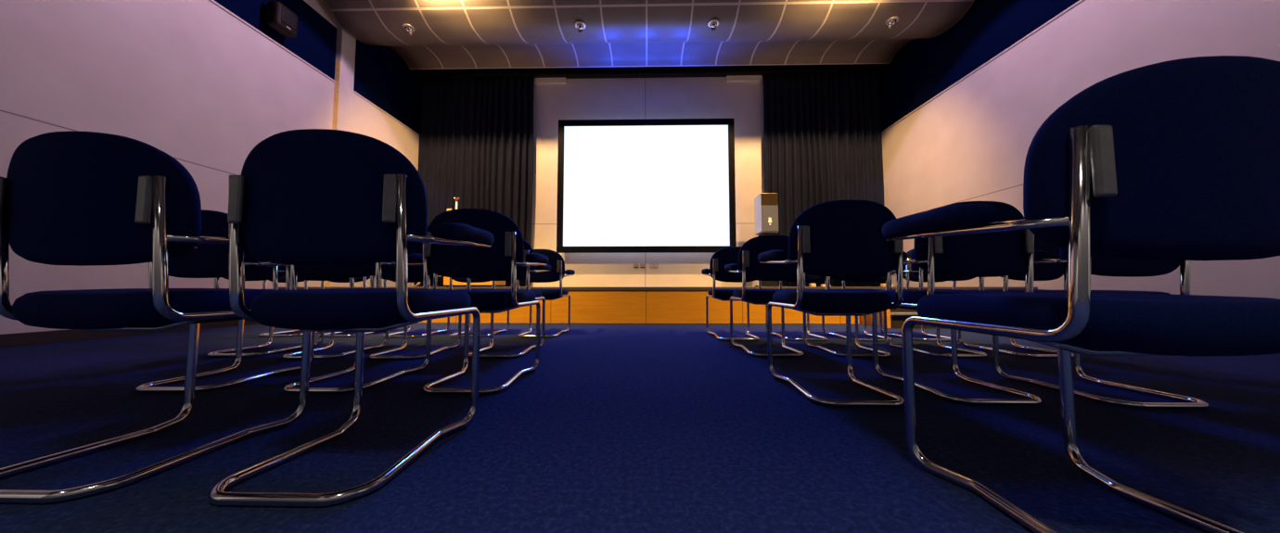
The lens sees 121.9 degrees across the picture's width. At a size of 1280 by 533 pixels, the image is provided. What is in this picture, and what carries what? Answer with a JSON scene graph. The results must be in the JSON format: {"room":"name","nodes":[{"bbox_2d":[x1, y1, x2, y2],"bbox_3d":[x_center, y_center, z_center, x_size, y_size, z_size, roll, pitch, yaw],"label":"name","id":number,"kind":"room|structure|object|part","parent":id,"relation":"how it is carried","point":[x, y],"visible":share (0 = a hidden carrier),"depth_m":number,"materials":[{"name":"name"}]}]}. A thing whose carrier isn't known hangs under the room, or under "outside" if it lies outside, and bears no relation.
{"room":"event hall","nodes":[
{"label":"event hall","id":0,"kind":"room"},
{"bbox_2d":[0,0,338,334],"bbox_3d":[-4.951,-2.350,1.687,0.200,5.800,7.700,0,-3,1],"label":"wall","id":1,"kind":"structure","parent":0,"point":[189,81],"depth_m":3.49,"materials":[{"name":"white paint"}]},
{"bbox_2d":[0,320,258,347],"bbox_3d":[-4.849,0.475,1.189,0.016,0.100,6.840,0,-3,1],"label":"baseboard","id":2,"kind":"structure","parent":1,"relation":"attached to","point":[17,339],"depth_m":2.99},
{"bbox_2d":[209,0,335,82],"bbox_3d":[-4.846,-3.111,1.775,0.028,0.022,7.590,0,-3,1],"label":"trim","id":3,"kind":"structure","parent":1,"relation":"attached to","point":[212,1],"depth_m":4.58,"materials":[{"name":"paint"}]},
{"bbox_2d":[214,0,336,80],"bbox_3d":[-4.858,-3.545,1.790,0.040,0.843,7.570,0,-3,1],"label":"acoustic panel","id":4,"kind":"object","parent":1,"relation":"attached to","point":[314,43],"visible":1,"depth_m":5.05,"materials":[{"name":"blue fabric"}]},
{"bbox_2d":[266,0,297,38],"bbox_3d":[-4.667,-3.210,4.623,0.230,0.330,0.290,0,-3,1],"label":"wall speaker","id":5,"kind":"object","parent":4,"relation":"attached to","point":[281,19],"visible":1,"depth_m":4.55,"materials":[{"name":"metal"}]},
{"bbox_2d":[281,5,296,30],"bbox_3d":[-4.560,-3.225,4.621,0.015,0.200,0.190,0,-3,1],"label":"grille","id":6,"kind":"object","parent":5,"relation":"attached to","point":[288,19],"depth_m":4.61,"materials":[{"name":"grey plastic"}]},
{"bbox_2d":[324,60,340,286],"bbox_3d":[-4.740,-1.285,5.472,0.071,3.915,0.012,0,-3,1],"label":"trim","id":7,"kind":"structure","parent":1,"relation":"attached to","point":[338,62],"depth_m":5.54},
{"bbox_2d":[329,23,419,286],"bbox_3d":[-4.819,-2.061,6.637,0.270,5.800,2.220,0,-3,1],"label":"wall pier","id":8,"kind":"object","parent":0,"point":[357,115],"visible":0.22,"depth_m":5.95,"materials":[{"name":"white paint"}]},
{"bbox_2d":[353,90,419,135],"bbox_3d":[-4.712,-2.822,6.701,0.082,0.022,1.738,0,-3,1],"label":"trim","id":9,"kind":"structure","parent":8,"relation":"attached to","point":[353,91],"depth_m":6.48,"materials":[{"name":"paint"}]},
{"bbox_2d":[353,38,422,134],"bbox_3d":[-4.823,-3.870,6.764,0.240,2.073,1.738,0,-3,1],"label":"acoustic panel","id":10,"kind":"object","parent":8,"relation":"attached to","point":[382,76],"visible":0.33,"depth_m":6.67,"materials":[{"name":"blue fabric"}]},
{"bbox_2d":[0,322,1279,532],"bbox_3d":[0.050,0.654,2.526,10.160,0.100,9.920,0,-3,1],"label":"floor","id":11,"kind":"structure","parent":0,"point":[616,428],"depth_m":1.06,"materials":[{"name":"blue carpet"}]},
{"bbox_2d":[0,130,312,503],"bbox_3d":[-1.346,0.100,1.015,0.520,0.827,0.501,0,-3,1],"label":"chair","id":12,"kind":"object","parent":11,"relation":"on","point":[72,198],"visible":0.88,"depth_m":0.84,"materials":[{"name":"blue fabric"}]},
{"bbox_3d":[-1.349,-0.162,0.874,0.460,0.321,0.103,0,-3,1],"label":"backrest","id":13,"kind":"part","parent":12,"relation":"part of","materials":[{"name":"blue fabric"}]},
{"bbox_3d":[-1.346,0.116,1.046,0.410,0.105,0.436,0,-3,1],"label":"seat","id":14,"kind":"part","parent":12,"relation":"part of","materials":[{"name":"blue fabric"}]},
{"bbox_3d":[-1.115,-0.098,1.112,0.060,0.053,0.300,0,-3,1],"label":"armrest","id":15,"kind":"part","parent":12,"relation":"part of","materials":[{"name":"blue fabric"}]},
{"bbox_2d":[135,209,315,393],"bbox_3d":[-2.044,0.154,1.797,0.520,0.811,0.501,0,-3,-1],"label":"chair","id":16,"kind":"object","parent":11,"relation":"on","point":[206,261],"visible":0.34,"depth_m":1.62,"materials":[{"name":"blue fabric"}]},
{"bbox_3d":[-2.041,-0.103,1.655,0.460,0.315,0.103,0,-3,-1],"label":"backrest","id":17,"kind":"part","parent":16,"relation":"part of","materials":[{"name":"blue fabric"}]},
{"bbox_2d":[206,258,324,357],"bbox_3d":[-2.681,0.200,2.578,0.520,0.811,0.501,0,-3,0],"label":"chair","id":18,"kind":"object","parent":11,"relation":"on","point":[261,273],"visible":0.3,"depth_m":2.41,"materials":[{"name":"blue fabric"}]},
{"bbox_3d":[-2.682,-0.057,2.436,0.460,0.315,0.103,0,-3,0],"label":"backrest","id":19,"kind":"part","parent":18,"relation":"part of","materials":[{"name":"blue fabric"}]},
{"bbox_2d":[258,274,327,337],"bbox_3d":[-3.342,0.254,3.510,0.520,0.811,0.501,0,-3,1],"label":"chair","id":20,"kind":"object","parent":11,"relation":"on","point":[282,279],"visible":0.19,"depth_m":3.34,"materials":[{"name":"blue fabric"}]},
{"bbox_3d":[-3.345,-0.003,3.368,0.460,0.315,0.103,0,-3,1],"label":"backrest","id":21,"kind":"part","parent":20,"relation":"part of","materials":[{"name":"blue fabric"}]},
{"bbox_2d":[282,266,388,359],"bbox_3d":[-2.121,0.195,2.508,0.520,0.811,0.501,0,-3,-3],"label":"chair","id":22,"kind":"object","parent":11,"relation":"on","point":[290,356],"visible":0.09,"depth_m":2.34,"materials":[{"name":"silver metal"}]},
{"bbox_3d":[-2.113,-0.061,2.366,0.460,0.315,0.103,0,-3,-3],"label":"backrest","id":23,"kind":"part","parent":22,"relation":"part of","materials":[{"name":"blue fabric"}]},
{"bbox_2d":[319,275,380,337],"bbox_3d":[-2.782,0.253,3.499,0.520,0.811,0.501,0,-3,1],"label":"chair","id":24,"kind":"object","parent":11,"relation":"on","point":[356,279],"visible":0.09,"depth_m":3.33,"materials":[{"name":"blue fabric"}]},
{"bbox_3d":[-2.785,-0.003,3.357,0.460,0.315,0.103,0,-3,1],"label":"backrest","id":25,"kind":"part","parent":24,"relation":"part of","materials":[{"name":"blue fabric"}]},
{"bbox_2d":[208,128,494,507],"bbox_3d":[-0.760,0.099,1.004,0.520,0.827,0.501,0,-3,1],"label":"chair","id":26,"kind":"object","parent":11,"relation":"on","point":[306,197],"visible":1,"depth_m":0.83,"materials":[{"name":"blue fabric"}]},
{"bbox_3d":[-0.763,-0.163,0.862,0.460,0.321,0.103,0,-3,1],"label":"backrest","id":27,"kind":"part","parent":26,"relation":"part of","materials":[{"name":"blue fabric"}]},
{"bbox_3d":[-0.760,0.115,1.035,0.410,0.105,0.436,0,-3,1],"label":"seat","id":28,"kind":"part","parent":26,"relation":"part of","materials":[{"name":"blue fabric"}]},
{"bbox_3d":[-0.529,-0.099,1.100,0.060,0.053,0.300,0,-3,1],"label":"armrest","id":29,"kind":"part","parent":26,"relation":"part of","materials":[{"name":"blue fabric"}]},
{"bbox_2d":[283,253,432,394],"bbox_3d":[-1.384,0.153,1.784,0.520,0.811,0.501,0,-3,2],"label":"chair","id":30,"kind":"object","parent":11,"relation":"on","point":[415,259],"visible":0.24,"depth_m":1.62,"materials":[{"name":"silver metal"}]},
{"bbox_3d":[-1.390,-0.104,1.642,0.460,0.315,0.103,0,-3,2],"label":"backrest","id":31,"kind":"part","parent":30,"relation":"part of","materials":[{"name":"blue fabric"}]},
{"bbox_3d":[-1.151,-0.041,1.877,0.060,0.052,0.300,0,-3,2],"label":"armrest","id":32,"kind":"part","parent":30,"relation":"part of","materials":[{"name":"blue fabric"}]},
{"bbox_2d":[369,245,461,359],"bbox_3d":[-1.561,0.195,2.497,0.520,0.811,0.501,0,-3,-3],"label":"chair","id":33,"kind":"object","parent":11,"relation":"on","point":[414,273],"visible":0.29,"depth_m":2.33,"materials":[{"name":"blue fabric"}]},
{"bbox_3d":[-1.553,-0.062,2.355,0.460,0.315,0.103,0,-3,-3],"label":"backrest","id":34,"kind":"part","parent":33,"relation":"part of","materials":[{"name":"blue fabric"}]},
{"bbox_2d":[383,275,449,337],"bbox_3d":[-2.165,0.251,3.457,0.520,0.811,0.501,0,-3,-1],"label":"chair","id":35,"kind":"object","parent":11,"relation":"on","point":[392,335],"visible":0.11,"depth_m":3.30,"materials":[{"name":"blue fabric"}]},
{"bbox_3d":[-2.163,-0.006,3.315,0.460,0.315,0.103,0,-3,-1],"label":"backrest","id":36,"kind":"part","parent":35,"relation":"part of","materials":[{"name":"blue fabric"}]},
{"bbox_2d":[449,277,509,337],"bbox_3d":[-1.563,0.252,3.475,0.520,0.811,0.501,0,-3,0],"label":"chair","id":37,"kind":"object","parent":11,"relation":"on","point":[462,280],"visible":0.18,"depth_m":3.31,"materials":[{"name":"blue fabric"}]},
{"bbox_3d":[-1.564,-0.005,3.333,0.460,0.315,0.103,0,-3,0],"label":"backrest","id":38,"kind":"part","parent":37,"relation":"part of","materials":[{"name":"blue fabric"}]},
{"bbox_3d":[-1.563,0.268,3.507,0.410,0.103,0.436,0,-3,0],"label":"seat","id":39,"kind":"part","parent":37,"relation":"part of","materials":[{"name":"blue fabric"}]},
{"bbox_2d":[422,208,548,395],"bbox_3d":[-0.769,0.152,1.772,0.520,0.811,0.501,0,-3,1],"label":"chair","id":40,"kind":"object","parent":11,"relation":"on","point":[505,256],"visible":0.75,"depth_m":1.60,"materials":[{"name":"blue fabric"}]},
{"bbox_3d":[-0.772,-0.104,1.630,0.460,0.315,0.103,0,-3,1],"label":"backrest","id":41,"kind":"part","parent":40,"relation":"part of","materials":[{"name":"blue fabric"}]},
{"bbox_3d":[-0.769,0.168,1.804,0.410,0.103,0.436,0,-3,1],"label":"seat","id":42,"kind":"part","parent":40,"relation":"part of","materials":[{"name":"blue fabric"}]},
{"bbox_3d":[-0.538,-0.042,1.869,0.060,0.052,0.300,0,-3,1],"label":"armrest","id":43,"kind":"part","parent":40,"relation":"part of","materials":[{"name":"blue fabric"}]},
{"bbox_2d":[466,239,550,358],"bbox_3d":[-0.948,0.198,2.545,0.520,0.811,0.501,0,-3,1],"label":"chair","id":44,"kind":"object","parent":11,"relation":"on","point":[525,272],"visible":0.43,"depth_m":2.39,"materials":[{"name":"silver metal"}]},
{"bbox_3d":[-0.951,-0.059,2.403,0.460,0.315,0.103,0,-3,1],"label":"backrest","id":45,"kind":"part","parent":44,"relation":"part of","materials":[{"name":"blue fabric"}]},
{"bbox_3d":[-0.948,0.213,2.576,0.410,0.103,0.436,0,-3,1],"label":"seat","id":46,"kind":"part","parent":44,"relation":"part of","materials":[{"name":"blue fabric"}]},
{"bbox_3d":[-0.717,0.004,2.641,0.060,0.052,0.300,0,-3,1],"label":"armrest","id":47,"kind":"part","parent":44,"relation":"part of","materials":[{"name":"blue fabric"}]},
{"bbox_2d":[516,248,575,337],"bbox_3d":[-0.932,0.251,3.463,0.520,0.811,0.501,0,-3,1],"label":"chair","id":48,"kind":"object","parent":11,"relation":"on","point":[557,273],"visible":0.61,"depth_m":3.29,"materials":[{"name":"blue fabric"}]},
{"bbox_3d":[-0.935,-0.005,3.321,0.460,0.315,0.103,0,-3,1],"label":"backrest","id":49,"kind":"part","parent":48,"relation":"part of","materials":[{"name":"blue fabric"}]},
{"bbox_3d":[-0.932,0.267,3.494,0.410,0.103,0.436,0,-3,1],"label":"seat","id":50,"kind":"part","parent":48,"relation":"part of","materials":[{"name":"blue fabric"}]},
{"bbox_3d":[-0.701,0.057,3.559,0.060,0.052,0.300,0,-3,1],"label":"armrest","id":51,"kind":"part","parent":48,"relation":"part of","materials":[{"name":"blue fabric"}]},
{"bbox_2d":[278,286,1037,323],"bbox_3d":[0.153,0.570,5.901,9.675,0.461,2.777,0,-3,1],"label":"stage","id":52,"kind":"object","parent":11,"relation":"on","point":[588,304],"visible":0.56,"depth_m":4.53,"materials":[{"name":"orange wood"}]},
{"bbox_2d":[443,276,505,286],"bbox_3d":[-2.898,-0.198,6.300,0.920,1.120,0.520,0,-3,1],"label":"lectern","id":53,"kind":"object","parent":52,"relation":"on","point":[446,280],"visible":0.17,"depth_m":6.04,"materials":[{"name":"orange wood"}]},
{"bbox_2d":[453,196,460,209],"bbox_3d":[-3.220,-0.994,6.233,0.120,0.460,0.120,0,-3,1],"label":"microphone","id":54,"kind":"object","parent":53,"relation":"on","point":[454,198],"visible":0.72,"depth_m":6.23,"materials":[{"name":"white metal"}]},
{"bbox_2d":[755,231,779,286],"bbox_3d":[2.322,-0.120,6.474,0.350,0.985,0.440,0,-3,1],"label":"plinth","id":55,"kind":"object","parent":52,"relation":"on","point":[763,283],"visible":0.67,"depth_m":6.31,"materials":[{"name":"metal"}]},
{"bbox_2d":[754,192,778,234],"bbox_3d":[2.312,-0.956,6.524,0.300,0.690,0.419,0,-3,1],"label":"lectern","id":56,"kind":"object","parent":55,"relation":"on","point":[765,204],"visible":0.97,"depth_m":6.33,"materials":[{"name":"beige wood"}]},
{"bbox_3d":[2.308,-1.198,6.337,0.293,0.222,0.009,0,-3,1],"label":"panel","id":57,"kind":"part","parent":56,"relation":"part of","materials":[{"name":"brown wood"}]},
{"bbox_3d":[2.308,-0.855,6.317,0.293,0.456,0.009,0,-3,1],"label":"door","id":58,"kind":"part","parent":56,"relation":"part of","materials":[{"name":"grey wood"}]},
{"bbox_2d":[701,246,761,341],"bbox_3d":[0.854,0.240,3.278,0.520,0.811,0.501,0,-3,1],"label":"chair","id":59,"kind":"object","parent":11,"relation":"on","point":[729,255],"visible":0.66,"depth_m":3.11,"materials":[{"name":"blue fabric"}]},
{"bbox_3d":[0.626,0.047,3.383,0.060,0.052,0.300,0,-3,1],"label":"armrest","id":60,"kind":"part","parent":59,"relation":"part of","materials":[{"name":"blue fabric"}]},
{"bbox_3d":[0.855,0.256,3.310,0.410,0.103,0.436,0,-3,1],"label":"seat","id":61,"kind":"part","parent":59,"relation":"part of","materials":[{"name":"blue fabric"}]},
{"bbox_3d":[0.851,-0.016,3.136,0.460,0.315,0.103,0,-3,1],"label":"backrest","id":62,"kind":"part","parent":59,"relation":"part of","materials":[{"name":"blue fabric"}]},
{"bbox_2d":[724,234,805,357],"bbox_3d":[0.913,0.200,2.578,0.520,0.811,0.501,0,-3,1],"label":"chair","id":63,"kind":"object","parent":11,"relation":"on","point":[749,267],"visible":0.79,"depth_m":2.41,"materials":[{"name":"blue fabric"}]},
{"bbox_3d":[0.684,0.006,2.683,0.060,0.052,0.300,0,-3,1],"label":"armrest","id":64,"kind":"part","parent":63,"relation":"part of","materials":[{"name":"blue fabric"}]},
{"bbox_3d":[0.913,0.215,2.610,0.410,0.103,0.436,0,-3,1],"label":"seat","id":65,"kind":"part","parent":63,"relation":"part of","materials":[{"name":"blue fabric"}]},
{"bbox_3d":[0.910,-0.057,2.436,0.460,0.315,0.103,0,-3,1],"label":"backrest","id":66,"kind":"part","parent":63,"relation":"part of","materials":[{"name":"blue fabric"}]},
{"bbox_2d":[765,273,827,341],"bbox_3d":[1.434,0.240,3.267,0.520,0.811,0.501,0,-3,1],"label":"chair","id":67,"kind":"object","parent":11,"relation":"on","point":[809,278],"visible":0.2,"depth_m":3.10,"materials":[{"name":"blue fabric"}]},
{"bbox_3d":[1.435,0.256,3.298,0.410,0.103,0.436,0,-3,1],"label":"seat","id":68,"kind":"part","parent":67,"relation":"part of","materials":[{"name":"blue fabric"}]},
{"bbox_3d":[1.431,-0.017,3.125,0.460,0.315,0.103,0,-3,1],"label":"backrest","id":69,"kind":"part","parent":67,"relation":"part of","materials":[{"name":"blue fabric"}]},
{"bbox_2d":[757,199,904,408],"bbox_3d":[0.860,0.143,1.611,0.520,0.811,0.501,0,-3,1],"label":"chair","id":70,"kind":"object","parent":11,"relation":"on","point":[835,238],"visible":0.99,"depth_m":1.44,"materials":[{"name":"blue fabric"}]},
{"bbox_3d":[0.631,-0.051,1.716,0.060,0.052,0.300,0,-3,1],"label":"armrest","id":71,"kind":"part","parent":70,"relation":"part of","materials":[{"name":"blue fabric"}]},
{"bbox_3d":[0.860,0.159,1.642,0.410,0.103,0.436,0,-3,1],"label":"seat","id":72,"kind":"part","parent":70,"relation":"part of","materials":[{"name":"blue fabric"}]},
{"bbox_3d":[0.857,-0.114,1.469,0.460,0.315,0.103,0,-3,1],"label":"backrest","id":73,"kind":"part","parent":70,"relation":"part of","materials":[{"name":"blue fabric"}]},
{"bbox_2d":[802,271,890,358],"bbox_3d":[1.480,0.199,2.567,0.520,0.811,0.501,0,-3,1],"label":"chair","id":74,"kind":"object","parent":11,"relation":"on","point":[883,354],"visible":0.27,"depth_m":2.41,"materials":[{"name":"silver metal"}]},
{"bbox_3d":[1.480,0.215,2.599,0.410,0.103,0.436,0,-3,1],"label":"seat","id":75,"kind":"part","parent":74,"relation":"part of","materials":[{"name":"blue fabric"}]},
{"bbox_3d":[1.476,-0.058,2.425,0.460,0.315,0.103,0,-3,1],"label":"backrest","id":76,"kind":"part","parent":74,"relation":"part of","materials":[{"name":"blue fabric"}]},
{"bbox_2d":[821,271,892,341],"bbox_3d":[1.979,0.239,3.256,0.520,0.811,0.501,0,-3,1],"label":"chair","id":77,"kind":"object","parent":11,"relation":"on","point":[880,338],"visible":0.22,"depth_m":3.12,"materials":[{"name":"blue fabric"}]},
{"bbox_3d":[1.980,0.255,3.288,0.410,0.103,0.436,0,-3,1],"label":"seat","id":78,"kind":"part","parent":77,"relation":"part of","materials":[{"name":"blue fabric"}]},
{"bbox_3d":[1.976,-0.018,3.114,0.460,0.315,0.103,0,-3,1],"label":"backrest","id":79,"kind":"part","parent":77,"relation":"part of","materials":[{"name":"blue fabric"}]},
{"bbox_2d":[860,307,940,328],"bbox_3d":[3.843,0.535,4.169,2.180,0.328,0.535,0,-3,1],"label":"steps","id":80,"kind":"structure","parent":11,"relation":"on","point":[895,318],"depth_m":3.96,"materials":[{"name":"orange wood"}]},
{"bbox_3d":[2.778,0.552,4.214,0.050,0.300,0.485,0,-3,1],"label":"panel","id":81,"kind":"part","parent":80,"relation":"part of","materials":[{"name":"orange wood"}]},
{"bbox_2d":[878,248,958,341],"bbox_3d":[2.529,0.238,3.245,0.520,0.811,0.501,0,-3,1],"label":"chair","id":82,"kind":"object","parent":11,"relation":"on","point":[908,276],"visible":0.18,"depth_m":3.09,"materials":[{"name":"silver metal"}]},
{"bbox_3d":[2.526,-0.018,3.104,0.460,0.315,0.103,0,-3,1],"label":"backrest","id":83,"kind":"part","parent":82,"relation":"part of","materials":[{"name":"blue fabric"}]},
{"bbox_2d":[883,250,987,358],"bbox_3d":[2.102,0.198,2.555,0.520,0.811,0.501,0,-3,1],"label":"chair","id":84,"kind":"object","parent":11,"relation":"on","point":[915,270],"visible":0.21,"depth_m":2.40,"materials":[{"name":"blue fabric"}]},
{"bbox_3d":[2.102,0.214,2.586,0.410,0.103,0.436,0,-3,1],"label":"seat","id":85,"kind":"part","parent":84,"relation":"part of","materials":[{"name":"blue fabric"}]},
{"bbox_3d":[2.098,-0.059,2.413,0.460,0.315,0.103,0,-3,1],"label":"backrest","id":86,"kind":"part","parent":84,"relation":"part of","materials":[{"name":"blue fabric"}]},
{"bbox_2d":[870,201,1042,406],"bbox_3d":[1.410,0.144,1.630,0.520,0.811,0.501,0,-3,1],"label":"chair","id":87,"kind":"object","parent":11,"relation":"on","point":[994,254],"visible":0.58,"depth_m":1.46,"materials":[{"name":"blue fabric"}]},
{"bbox_3d":[1.411,0.160,1.661,0.410,0.103,0.436,0,-3,1],"label":"seat","id":88,"kind":"part","parent":87,"relation":"part of","materials":[{"name":"blue fabric"}]},
{"bbox_3d":[1.407,-0.113,1.488,0.460,0.315,0.103,0,-3,1],"label":"backrest","id":89,"kind":"part","parent":87,"relation":"part of","materials":[{"name":"blue fabric"}]},
{"bbox_2d":[957,235,1073,358],"bbox_3d":[2.660,0.198,2.544,0.520,0.811,0.501,0,-3,1],"label":"chair","id":90,"kind":"object","parent":11,"relation":"on","point":[1043,272],"visible":0.37,"depth_m":2.37,"materials":[{"name":"blue fabric"}]},
{"bbox_3d":[2.661,0.213,2.575,0.410,0.103,0.436,0,-3,1],"label":"seat","id":91,"kind":"part","parent":90,"relation":"part of","materials":[{"name":"blue fabric"}]},
{"bbox_3d":[2.657,-0.059,2.402,0.460,0.315,0.103,0,-3,1],"label":"backrest","id":92,"kind":"part","parent":90,"relation":"part of","materials":[{"name":"blue fabric"}]},
{"bbox_2d":[881,55,1279,532],"bbox_3d":[0.896,0.090,0.716,0.520,0.811,0.501,0,-3,1],"label":"chair","id":93,"kind":"object","parent":11,"relation":"on","point":[1176,160],"visible":1,"depth_m":0.55,"materials":[{"name":"blue fabric"}]},
{"bbox_3d":[0.668,-0.103,0.822,0.060,0.052,0.300,0,-3,1],"label":"armrest","id":94,"kind":"part","parent":93,"relation":"part of","materials":[{"name":"blue fabric"}]},
{"bbox_3d":[0.897,0.106,0.748,0.410,0.103,0.436,0,-3,1],"label":"seat","id":95,"kind":"part","parent":93,"relation":"part of","materials":[{"name":"blue fabric"}]},
{"bbox_3d":[0.893,-0.166,0.574,0.460,0.315,0.103,0,-3,1],"label":"backrest","id":96,"kind":"part","parent":93,"relation":"part of","materials":[{"name":"blue fabric"}]},
{"bbox_2d":[991,247,1210,409],"bbox_3d":[1.990,0.141,1.589,0.520,0.811,0.501,0,-3,1],"label":"chair","id":97,"kind":"object","parent":11,"relation":"on","point":[1100,265],"visible":0.27,"depth_m":1.43,"materials":[{"name":"blue fabric"}]},
{"bbox_3d":[1.761,-0.052,1.694,0.060,0.052,0.300,0,-3,1],"label":"armrest","id":98,"kind":"part","parent":97,"relation":"part of","materials":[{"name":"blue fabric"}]},
{"bbox_3d":[1.990,0.157,1.620,0.410,0.103,0.436,0,-3,1],"label":"seat","id":99,"kind":"part","parent":97,"relation":"part of","materials":[{"name":"blue fabric"}]},
{"bbox_3d":[1.986,-0.115,1.447,0.460,0.315,0.103,0,-3,1],"label":"backrest","id":100,"kind":"part","parent":97,"relation":"part of","materials":[{"name":"blue fabric"}]},
{"bbox_2d":[323,0,974,69],"bbox_3d":[0.045,-4.204,2.552,9.500,0.599,9.028,0,-3,1],"label":"ceiling","id":101,"kind":"structure","parent":0,"point":[448,34],"depth_m":5.61,"materials":[{"name":"grey metal"}]},
{"bbox_2d":[401,23,415,36],"bbox_3d":[-3.616,-3.712,5.558,0.176,0.140,0.176,0,-3,1],"label":"ceiling spotlight","id":102,"kind":"object","parent":101,"relation":"attached to","point":[408,28],"visible":1,"depth_m":5.53,"materials":[{"name":"metal"}]},
{"bbox_2d":[574,21,586,33],"bbox_3d":[-0.927,-3.715,5.506,0.176,0.140,0.176,0,-3,1],"label":"ceiling spotlight","id":103,"kind":"object","parent":101,"relation":"attached to","point":[580,25],"visible":1,"depth_m":5.48,"materials":[{"name":"metal"}]},
{"bbox_2d":[707,18,719,31],"bbox_3d":[1.133,-3.717,5.465,0.176,0.140,0.176,0,-3,1],"label":"ceiling spotlight","id":104,"kind":"object","parent":101,"relation":"attached to","point":[712,23],"visible":1,"depth_m":5.44,"materials":[{"name":"metal"}]},
{"bbox_2d":[885,16,899,28],"bbox_3d":[3.842,-3.720,5.412,0.176,0.140,0.176,0,-3,1],"label":"ceiling spotlight","id":105,"kind":"object","parent":101,"relation":"attached to","point":[891,21],"visible":1,"depth_m":5.39,"materials":[{"name":"metal"}]},
{"bbox_2d":[530,76,881,286],"bbox_3d":[0.145,-2.007,7.549,9.760,5.800,0.200,0,-3,1],"label":"wall","id":106,"kind":"structure","parent":0,"point":[697,97],"depth_m":7.48,"materials":[{"name":"white paint"}]},
{"bbox_2d":[414,76,534,286],"bbox_3d":[-3.437,-1.803,7.420,2.449,4.425,0.160,0,-3,1],"label":"stage curtain","id":107,"kind":"object","parent":106,"relation":"hanging from","point":[476,146],"visible":0.73,"depth_m":7.45,"materials":[{"name":"black fabric"}]},
{"bbox_2d":[534,77,565,84],"bbox_3d":[-1.927,-3.961,7.579,0.700,0.105,0.050,0,-3,1],"label":"trim","id":108,"kind":"structure","parent":106,"relation":"attached to","point":[537,81],"depth_m":7.55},
{"bbox_2d":[556,118,736,253],"bbox_3d":[0.120,-1.627,7.277,3.570,2.715,0.300,0,-3,1],"label":"projection screen","id":109,"kind":"object","parent":106,"relation":"attached to","point":[650,185],"visible":0.91,"depth_m":7.15,"materials":[{"name":"white fabric"}]},
{"bbox_2d":[417,64,883,79],"bbox_3d":[0.167,-4.316,7.503,9.710,0.595,0.160,0,-3,1],"label":"curtain rail","id":110,"kind":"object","parent":106,"relation":"attached to","point":[685,71],"depth_m":7.42,"materials":[{"name":"black metal"}]},
{"bbox_2d":[650,264,658,268],"bbox_3d":[0.288,-0.012,7.320,0.170,0.090,0.018,0,-3,1],"label":"wall socket","id":111,"kind":"object","parent":106,"relation":"attached to","point":[651,265],"visible":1,"depth_m":7.31,"materials":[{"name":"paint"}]},
{"bbox_2d":[726,75,762,81],"bbox_3d":[2.197,-3.966,7.498,0.750,0.105,0.050,0,-3,1],"label":"trim","id":112,"kind":"structure","parent":106,"relation":"attached to","point":[736,78],"depth_m":7.47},
{"bbox_2d":[763,71,885,286],"bbox_3d":[3.771,-1.811,7.279,2.449,4.425,0.184,0,-3,1],"label":"stage curtain","id":113,"kind":"object","parent":106,"relation":"hanging from","point":[823,139],"visible":0.62,"depth_m":7.31,"materials":[{"name":"black fabric"}]},
{"bbox_2d":[879,0,1279,299],"bbox_3d":[5.029,-2.297,2.601,0.200,5.800,9.920,0,-3,1],"label":"wall","id":114,"kind":"structure","parent":0,"point":[971,142],"depth_m":4.30,"materials":[{"name":"white paint"}]},
{"bbox_2d":[879,0,1079,131],"bbox_3d":[4.936,-4.111,2.649,0.040,2.073,9.600,0,-3,1],"label":"acoustic panel","id":115,"kind":"object","parent":114,"relation":"attached to","point":[921,70],"visible":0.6,"depth_m":5.60,"materials":[{"name":"blue fabric"}]},
{"bbox_2d":[881,0,1084,132],"bbox_3d":[4.924,-3.063,2.588,0.028,0.022,9.600,0,-3,1],"label":"trim","id":116,"kind":"structure","parent":114,"relation":"attached to","point":[1080,1],"depth_m":4.94,"materials":[{"name":"paint"}]}
]}

